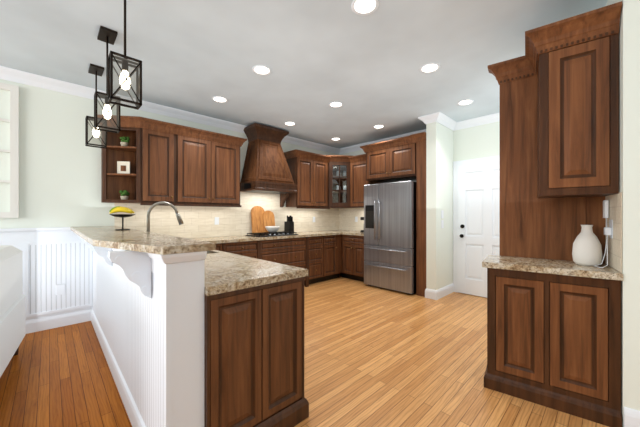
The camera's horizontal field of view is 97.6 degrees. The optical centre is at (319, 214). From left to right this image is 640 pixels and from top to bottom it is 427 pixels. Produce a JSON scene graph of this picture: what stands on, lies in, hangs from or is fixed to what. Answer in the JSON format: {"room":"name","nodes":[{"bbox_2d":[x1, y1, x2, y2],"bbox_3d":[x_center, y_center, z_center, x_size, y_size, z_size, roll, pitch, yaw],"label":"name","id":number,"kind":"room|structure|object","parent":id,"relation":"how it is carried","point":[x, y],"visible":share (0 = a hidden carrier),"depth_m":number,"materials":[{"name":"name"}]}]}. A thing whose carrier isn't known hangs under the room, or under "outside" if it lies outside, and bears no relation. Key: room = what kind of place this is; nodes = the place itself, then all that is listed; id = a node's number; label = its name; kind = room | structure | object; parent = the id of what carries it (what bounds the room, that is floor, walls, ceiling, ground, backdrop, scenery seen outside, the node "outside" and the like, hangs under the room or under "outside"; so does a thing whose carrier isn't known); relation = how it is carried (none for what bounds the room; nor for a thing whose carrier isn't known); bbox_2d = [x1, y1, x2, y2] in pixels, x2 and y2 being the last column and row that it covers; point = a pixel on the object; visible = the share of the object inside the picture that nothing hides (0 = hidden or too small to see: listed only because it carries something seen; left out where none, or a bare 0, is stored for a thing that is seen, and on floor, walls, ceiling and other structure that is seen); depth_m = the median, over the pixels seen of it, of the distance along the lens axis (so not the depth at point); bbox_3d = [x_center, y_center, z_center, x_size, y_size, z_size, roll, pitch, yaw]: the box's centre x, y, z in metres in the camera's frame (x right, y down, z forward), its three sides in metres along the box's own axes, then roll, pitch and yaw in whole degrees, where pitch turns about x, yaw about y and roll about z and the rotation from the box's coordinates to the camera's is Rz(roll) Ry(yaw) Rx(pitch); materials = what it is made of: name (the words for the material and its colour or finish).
{"room":"kitchen","nodes":[
{"label":"kitchen","id":0,"kind":"room"},
{"bbox_2d":[117,137,129,199],"bbox_3d":[-2.420,-0.571,3.455,0.127,0.800,0.114,0,0,-44],"label":"decor","id":1,"kind":"object","parent":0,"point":[123,167],"visible":0.98,"depth_m":3.45,"materials":[{"name":"beige ceramic"}]},
{"bbox_2d":[0,79,338,237],"bbox_3d":[-3.061,-0.115,3.098,9.900,2.730,0.150,0,0,-44],"label":"wall","id":2,"kind":"structure","parent":0,"point":[59,173],"depth_m":3.12,"materials":[{"name":"white paint"}]},
{"bbox_2d":[0,82,18,217],"bbox_3d":[-3.329,-0.650,2.706,0.570,1.360,0.040,0,0,-44],"label":"window","id":3,"kind":"structure","parent":2,"relation":"in","point":[13,151],"depth_m":2.87,"materials":[{"name":"white"}]},
{"bbox_2d":[0,227,92,319],"bbox_3d":[-4.573,0.624,1.512,5.221,0.972,0.032,0,0,-44],"label":"wainscoting","id":4,"kind":"structure","parent":2,"relation":"attached to","point":[53,257],"depth_m":3.08,"materials":[{"name":"white wood"}]},
{"bbox_2d":[56,284,64,294],"bbox_3d":[-2.899,0.833,3.127,0.075,0.115,0.004,0,0,-44],"label":"outlet","id":5,"kind":"object","parent":4,"relation":"attached to","point":[60,289],"visible":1,"depth_m":3.13,"materials":[{"name":"white plastic"}]},
{"bbox_2d":[25,309,91,333],"bbox_3d":[-4.579,1.180,1.517,5.221,0.140,0.016,0,0,-44],"label":"baseboard","id":6,"kind":"structure","parent":2,"relation":"attached to","point":[49,322],"depth_m":3.11,"materials":[{"name":"white wood"}]},
{"bbox_2d":[129,122,176,205],"bbox_3d":[-2.154,-0.617,3.632,0.434,0.935,0.321,0,0,-44],"label":"upper cabinet","id":7,"kind":"object","parent":2,"relation":"attached to","point":[176,164],"depth_m":3.52,"materials":[{"name":"brown wood"}]},
{"bbox_2d":[0,66,339,154],"bbox_3d":[-2.978,-1.427,3.012,9.600,0.104,0.090,0,0,-44],"label":"crown molding","id":8,"kind":"structure","parent":2,"relation":"attached to","point":[24,77],"depth_m":3.65,"materials":[{"name":"white wood"}]},
{"bbox_2d":[177,130,212,205],"bbox_3d":[-1.831,-0.617,3.944,0.465,0.935,0.321,0,0,-44],"label":"upper cabinet","id":9,"kind":"object","parent":2,"relation":"attached to","point":[194,151],"depth_m":3.83,"materials":[{"name":"brown wood"}]},
{"bbox_2d":[114,192,337,237],"bbox_3d":[-1.053,-0.056,4.925,4.167,0.789,0.006,0,0,-44],"label":"tile backsplash","id":10,"kind":"structure","parent":2,"relation":"attached to","point":[198,221],"depth_m":4.44,"materials":[{"name":"beige tile"}]},
{"bbox_2d":[215,217,218,224],"bbox_3d":[-1.613,0.092,4.377,0.070,0.115,0.004,0,0,-44],"label":"outlet","id":11,"kind":"object","parent":10,"relation":"attached to","point":[217,220],"depth_m":4.38,"materials":[{"name":"white plastic"}]},
{"bbox_2d":[213,138,240,205],"bbox_3d":[-1.497,-0.617,4.267,0.465,0.935,0.321,0,0,-44],"label":"upper cabinet","id":12,"kind":"object","parent":2,"relation":"attached to","point":[226,155],"depth_m":4.15,"materials":[{"name":"brown wood"}]},
{"bbox_2d":[240,123,296,206],"bbox_3d":[-0.843,-0.797,4.754,0.898,1.305,0.530,0,0,-44],"label":"range hood","id":13,"kind":"object","parent":2,"relation":"attached to","point":[266,169],"visible":0.98,"depth_m":4.59,"materials":[{"name":"brown wood"}]},
{"bbox_2d":[286,154,312,208],"bbox_3d":[-0.389,-0.617,5.337,0.415,0.935,0.321,0,0,-44],"label":"upper cabinet","id":14,"kind":"object","parent":2,"relation":"attached to","point":[301,168],"depth_m":5.20,"materials":[{"name":"brown wood"}]},
{"bbox_2d":[305,152,332,208],"bbox_3d":[-0.044,-0.675,5.642,0.504,1.050,0.361,0,0,-44],"label":"upper cabinet","id":15,"kind":"object","parent":2,"relation":"attached to","point":[322,164],"depth_m":5.54,"materials":[{"name":"brown wood"}]},
{"bbox_2d":[0,273,607,426],"bbox_3d":[-0.185,1.280,0.120,9.900,0.060,8.430,0,0,-44],"label":"floor","id":16,"kind":"structure","parent":0,"point":[374,356],"depth_m":2.22,"materials":[{"name":"brown wood"}]},
{"bbox_2d":[0,245,24,376],"bbox_3d":[-2.433,0.757,1.472,0.950,0.985,2.100,0,0,-39],"label":"sofa","id":17,"kind":"object","parent":16,"relation":"on","point":[12,315],"visible":1,"depth_m":2.17,"materials":[{"name":"white fabric"}]},
{"bbox_2d":[70,226,308,426],"bbox_3d":[-1.459,0.693,2.465,0.986,1.115,2.981,0,0,-44],"label":"peninsula bar","id":18,"kind":"object","parent":16,"relation":"on","point":[179,348],"visible":1,"depth_m":1.45,"materials":[{"name":"white wood"}]},
{"bbox_2d":[109,206,135,229],"bbox_3d":[-1.761,0.026,2.500,0.196,0.213,0.199,0,0,-44],"label":"stand","id":19,"kind":"object","parent":18,"relation":"on","point":[120,209],"visible":0.96,"depth_m":2.45,"materials":[{"name":"black metal"}]},
{"bbox_2d":[204,250,307,295],"bbox_3d":[-1.102,0.360,2.362,0.631,0.040,2.310,0,0,-44],"label":"countertop","id":20,"kind":"structure","parent":18,"relation":"on","point":[224,272],"depth_m":1.68,"materials":[{"name":"stone"}]},
{"bbox_2d":[147,201,183,231],"bbox_3d":[-1.380,0.108,2.505,0.318,0.460,0.093,0,0,-44],"label":"faucet","id":21,"kind":"object","parent":20,"relation":"on","point":[179,219],"visible":0.77,"depth_m":2.49,"materials":[{"name":"silver metal"}]},
{"bbox_2d":[216,243,223,251],"bbox_3d":[-1.738,0.816,3.844,0.560,0.868,0.606,0,0,-44],"label":"base cabinet","id":22,"kind":"object","parent":16,"relation":"on","point":[219,246],"depth_m":3.80,"materials":[{"name":"brown wood"}]},
{"bbox_2d":[224,240,263,259],"bbox_3d":[-1.318,0.816,4.244,0.600,0.868,0.616,0,0,-44],"label":"base cabinet","id":23,"kind":"object","parent":16,"relation":"on","point":[254,249],"depth_m":4.09,"materials":[{"name":"brown wood"}]},
{"bbox_2d":[264,237,307,286],"bbox_3d":[-0.778,0.816,4.765,1.020,0.868,0.616,0,0,-44],"label":"base cabinet","id":24,"kind":"object","parent":16,"relation":"on","point":[288,251],"depth_m":4.62,"materials":[{"name":"brown wood"}]},
{"bbox_2d":[188,230,349,243],"bbox_3d":[-0.844,0.360,4.674,4.215,0.040,0.657,0,0,-44],"label":"countertop","id":25,"kind":"structure","parent":24,"relation":"on","point":[241,238],"depth_m":4.38,"materials":[{"name":"stone"}]},
{"bbox_2d":[251,206,274,234],"bbox_3d":[-0.992,0.089,4.903,0.455,0.495,0.103,0,0,-44],"label":"cutting boards","id":26,"kind":"object","parent":25,"relation":"on","point":[261,218],"visible":0.88,"depth_m":4.87,"materials":[{"name":"brown wood"}]},
{"bbox_2d":[245,231,297,236],"bbox_3d":[-0.795,0.318,4.681,0.760,0.042,0.440,0,0,-44],"label":"cooktop","id":27,"kind":"object","parent":25,"relation":"in","point":[271,234],"visible":1,"depth_m":4.54,"materials":[{"name":"grey metal"}]},
{"bbox_2d":[265,226,279,231],"bbox_3d":[-0.808,0.244,4.767,0.240,0.100,0.240,0,0,-44],"label":"bowl","id":28,"kind":"object","parent":27,"relation":"on","point":[272,228],"visible":1,"depth_m":4.69,"materials":[{"name":"white ceramic"}]},
{"bbox_2d":[284,216,293,233],"bbox_3d":[-0.568,0.174,5.151,0.100,0.328,0.160,0,0,-44],"label":"knife block","id":29,"kind":"object","parent":25,"relation":"on","point":[289,225],"visible":0.94,"depth_m":5.11,"materials":[{"name":"black plastic"}]},
{"bbox_2d":[308,236,323,285],"bbox_3d":[-0.300,0.816,5.227,0.430,0.868,0.616,0,0,-44],"label":"base cabinet","id":30,"kind":"object","parent":16,"relation":"on","point":[323,258],"depth_m":5.04,"materials":[{"name":"brown wood"}]},
{"bbox_2d":[324,235,335,280],"bbox_3d":[-0.016,0.816,5.507,0.368,0.868,0.606,0,0,-44],"label":"base cabinet","id":31,"kind":"object","parent":16,"relation":"on","point":[330,240],"depth_m":5.30,"materials":[{"name":"brown wood"}]},
{"bbox_2d":[336,235,339,277],"bbox_3d":[0.174,0.816,5.691,0.162,0.868,0.606,0,0,-44],"label":"base cabinet","id":32,"kind":"object","parent":16,"relation":"on","point":[337,236],"depth_m":5.45,"materials":[{"name":"brown wood"}]},
{"bbox_2d":[340,234,364,281],"bbox_3d":[0.852,0.816,5.513,0.606,0.868,0.564,0,0,-44],"label":"base cabinet","id":33,"kind":"object","parent":16,"relation":"on","point":[351,246],"depth_m":5.34,"materials":[{"name":"brown wood"}]},
{"bbox_2d":[343,231,363,235],"bbox_3d":[0.853,0.360,5.488,0.642,0.040,0.530,0,0,-44],"label":"countertop","id":34,"kind":"structure","parent":33,"relation":"on","point":[358,233],"depth_m":5.36,"materials":[{"name":"stone"}]},
{"bbox_2d":[364,181,415,294],"bbox_3d":[1.327,0.360,4.862,0.776,1.780,0.910,0,0,-44],"label":"refrigerator","id":35,"kind":"object","parent":16,"relation":"on","point":[390,236],"visible":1,"depth_m":4.55,"materials":[{"name":"silver metal"}]},
{"bbox_2d":[482,1,622,426],"bbox_3d":[1.594,0.007,2.003,0.708,2.485,0.450,0,0,36],"label":"tall cabinet","id":36,"kind":"object","parent":16,"relation":"on","point":[553,325],"visible":0.96,"depth_m":1.84,"materials":[{"name":"brown wood"}]},
{"bbox_2d":[572,225,601,265],"bbox_3d":[1.811,0.203,1.900,0.148,0.270,0.148,0,0,-44],"label":"vase","id":37,"kind":"object","parent":36,"relation":"on","point":[587,249],"visible":0.98,"depth_m":1.86,"materials":[{"name":"white ceramic"}]},
{"bbox_2d":[0,0,607,148],"bbox_3d":[-0.185,-1.520,0.120,9.900,0.080,8.430,0,0,-44],"label":"ceiling","id":38,"kind":"structure","parent":0,"point":[316,57],"depth_m":2.55,"materials":[{"name":"white paint"}]},
{"bbox_2d":[85,63,106,148],"bbox_3d":[-2.270,-1.087,2.840,0.162,0.783,0.200,0,0,-44],"label":"pendant light","id":39,"kind":"object","parent":38,"relation":"hanging from","point":[95,70],"visible":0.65,"depth_m":2.83,"materials":[{"name":"brown metal"}]},
{"bbox_2d":[94,25,120,132],"bbox_3d":[-1.742,-1.087,2.293,0.162,0.783,0.200,0,0,-44],"label":"pendant light","id":40,"kind":"object","parent":38,"relation":"hanging from","point":[107,35],"visible":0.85,"depth_m":2.29,"materials":[{"name":"brown metal"}]},
{"bbox_2d":[108,0,141,109],"bbox_3d":[-1.221,-1.087,1.754,0.162,0.783,0.200,0,0,-44],"label":"pendant light","id":41,"kind":"object","parent":38,"relation":"hanging from","point":[124,79],"visible":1,"depth_m":1.75,"materials":[{"name":"brown metal"}]},
{"bbox_2d":[212,96,227,102],"bbox_3d":[-1.281,-1.477,3.587,0.195,0.005,0.195,0,0,7],"label":"recessed light","id":42,"kind":"object","parent":38,"relation":"in","point":[221,100],"depth_m":3.58,"materials":[{"name":"white"}]},
{"bbox_2d":[252,65,271,74],"bbox_3d":[-0.594,-1.477,2.860,0.195,0.005,0.195,0,0,40],"label":"recessed light","id":43,"kind":"object","parent":38,"relation":"in","point":[261,70],"depth_m":2.86,"materials":[{"name":"white"}]},
{"bbox_2d":[284,122,295,125],"bbox_3d":[-0.487,-1.477,4.535,0.195,0.005,0.195,0,0,40],"label":"recessed light","id":44,"kind":"object","parent":38,"relation":"in","point":[286,123],"depth_m":4.52,"materials":[{"name":"white"}]},
{"bbox_2d":[329,102,342,107],"bbox_3d":[0.214,-1.477,3.752,0.195,0.005,0.195,0,0,22],"label":"recessed light","id":45,"kind":"object","parent":38,"relation":"in","point":[335,105],"depth_m":3.74,"materials":[{"name":"white"}]},
{"bbox_2d":[351,0,378,15],"bbox_3d":[0.317,-1.477,1.975,0.195,0.005,0.195,0,0,40],"label":"recessed light","id":46,"kind":"object","parent":38,"relation":"in","point":[364,7],"depth_m":1.98,"materials":[{"name":"white"}]},
{"bbox_2d":[373,125,384,128],"bbox_3d":[0.984,-1.477,4.689,0.195,0.005,0.195,0,0,40],"label":"recessed light","id":47,"kind":"object","parent":38,"relation":"in","point":[379,126],"depth_m":4.68,"materials":[{"name":"white"}]},
{"bbox_2d":[420,63,439,72],"bbox_3d":[1.107,-1.477,2.820,0.195,0.005,0.195,0,0,40],"label":"recessed light","id":48,"kind":"object","parent":38,"relation":"in","point":[431,68],"depth_m":2.82,"materials":[{"name":"white"}]},
{"bbox_2d":[457,99,473,105],"bbox_3d":[1.910,-1.477,3.680,0.195,0.005,0.195,0,0,22],"label":"recessed light","id":49,"kind":"object","parent":38,"relation":"in","point":[463,102],"depth_m":3.68,"materials":[{"name":"white"}]},
{"bbox_2d":[333,158,344,201],"bbox_3d":[0.398,-0.672,5.706,0.234,0.845,0.182,0,0,-44],"label":"upper cabinet","id":50,"kind":"object","parent":0,"relation":"attached to","point":[338,163],"depth_m":5.82,"materials":[{"name":"brown wood"}]},
{"bbox_2d":[340,121,499,297],"bbox_3d":[3.321,-0.115,3.506,0.150,2.730,8.130,0,0,-44],"label":"wall","id":51,"kind":"structure","parent":0,"point":[479,141],"depth_m":4.34,"materials":[{"name":"white paint"}]},
{"bbox_2d":[338,208,363,230],"bbox_3d":[0.853,0.092,5.947,0.006,0.493,1.170,0,0,-44],"label":"tile backsplash","id":52,"kind":"structure","parent":51,"relation":"attached to","point":[346,216],"depth_m":6.13,"materials":[{"name":"beige tile"}]},
{"bbox_2d":[345,150,380,207],"bbox_3d":[0.895,-0.675,5.622,0.382,1.050,0.645,0,0,-44],"label":"upper cabinet","id":53,"kind":"object","parent":51,"relation":"attached to","point":[355,182],"depth_m":5.61,"materials":[{"name":"brown wood"}]},
{"bbox_2d":[365,146,392,182],"bbox_3d":[1.214,-0.893,5.134,0.601,0.545,0.501,0,0,-44],"label":"upper cabinet","id":54,"kind":"object","parent":51,"relation":"attached to","point":[376,161],"depth_m":4.93,"materials":[{"name":"brown wood"}]},
{"bbox_2d":[340,129,425,153],"bbox_3d":[1.259,-1.427,5.470,0.090,0.104,2.260,0,0,-44],"label":"crown molding","id":55,"kind":"structure","parent":51,"relation":"attached to","point":[354,148],"depth_m":5.71,"materials":[{"name":"white"}]},
{"bbox_2d":[389,138,425,181],"bbox_3d":[1.561,-0.893,4.774,0.601,0.545,0.499,0,0,-44],"label":"upper cabinet","id":56,"kind":"object","parent":51,"relation":"attached to","point":[407,160],"depth_m":4.51,"materials":[{"name":"brown wood"}]},
{"bbox_2d":[452,112,499,130],"bbox_3d":[4.103,-1.427,2.524,0.090,0.104,5.630,0,0,-44],"label":"crown molding","id":57,"kind":"structure","parent":51,"relation":"attached to","point":[495,117],"depth_m":4.26,"materials":[{"name":"white"}]},
{"bbox_2d":[453,155,499,297],"bbox_3d":[2.497,0.190,4.173,0.105,2.120,1.015,0,0,-44],"label":"door","id":58,"kind":"structure","parent":51,"relation":"in","point":[476,212],"depth_m":4.32,"materials":[{"name":"white wood"}]},
{"bbox_2d":[426,122,452,289],"bbox_3d":[1.895,-0.115,4.408,0.650,2.730,0.150,0,0,-44],"label":"wall","id":59,"kind":"structure","parent":0,"point":[439,198],"depth_m":4.23,"materials":[{"name":"white paint"}]},
{"bbox_2d":[418,115,432,123],"bbox_3d":[1.753,-1.427,4.425,0.650,0.104,0.110,0,0,-44],"label":"crown molding","id":60,"kind":"structure","parent":59,"relation":"attached to","point":[426,119],"depth_m":4.19,"materials":[{"name":"white wood"}]},
{"bbox_2d":[425,288,434,297],"bbox_3d":[1.830,1.180,4.464,0.666,0.140,0.060,0,0,-44],"label":"baseboard","id":61,"kind":"structure","parent":59,"relation":"attached to","point":[429,293],"depth_m":4.19,"materials":[{"name":"white wood"}]},
{"bbox_2d":[441,210,443,227],"bbox_3d":[1.867,0.062,4.273,0.073,0.260,0.006,0,0,-44],"label":"switch plates","id":62,"kind":"object","parent":59,"relation":"attached to","point":[442,216],"visible":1,"depth_m":4.27,"materials":[{"name":"white plastic"}]},
{"bbox_2d":[435,283,453,299],"bbox_3d":[1.946,1.180,4.343,0.666,0.140,0.016,0,0,-44],"label":"baseboard","id":63,"kind":"structure","parent":59,"relation":"attached to","point":[448,289],"depth_m":4.30,"materials":[{"name":"white wood"}]},
{"bbox_2d":[432,112,456,129],"bbox_3d":[1.910,-1.427,4.263,0.650,0.104,0.100,0,0,-44],"label":"crown molding","id":64,"kind":"structure","parent":59,"relation":"attached to","point":[439,117],"depth_m":4.22,"materials":[{"name":"white wood"}]},
{"bbox_2d":[606,0,639,426],"bbox_3d":[2.903,-0.115,1.055,2.519,2.730,0.436,0,0,36],"label":"wall","id":65,"kind":"structure","parent":0,"point":[629,107],"depth_m":1.61,"materials":[{"name":"white paint"}]},
{"bbox_2d":[605,192,621,272],"bbox_3d":[1.886,0.101,1.804,0.004,0.472,0.425,0,0,36],"label":"tile backsplash","id":66,"kind":"structure","parent":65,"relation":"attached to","point":[615,242],"depth_m":1.74,"materials":[{"name":"tile"}]},
{"bbox_2d":[594,200,612,267],"bbox_3d":[1.863,0.118,1.842,0.218,0.436,0.089,0,0,-44],"label":"telephone","id":67,"kind":"object","parent":66,"relation":"attached to","point":[608,231],"visible":0.98,"depth_m":1.83,"materials":[{"name":"white plastic"}]},
{"bbox_2d":[624,407,639,426],"bbox_3d":[2.769,1.180,0.872,2.517,0.140,0.016,0,0,36],"label":"baseboard","id":68,"kind":"structure","parent":65,"relation":"attached to","point":[631,417],"depth_m":1.60,"materials":[{"name":"white wood"}]}
]}

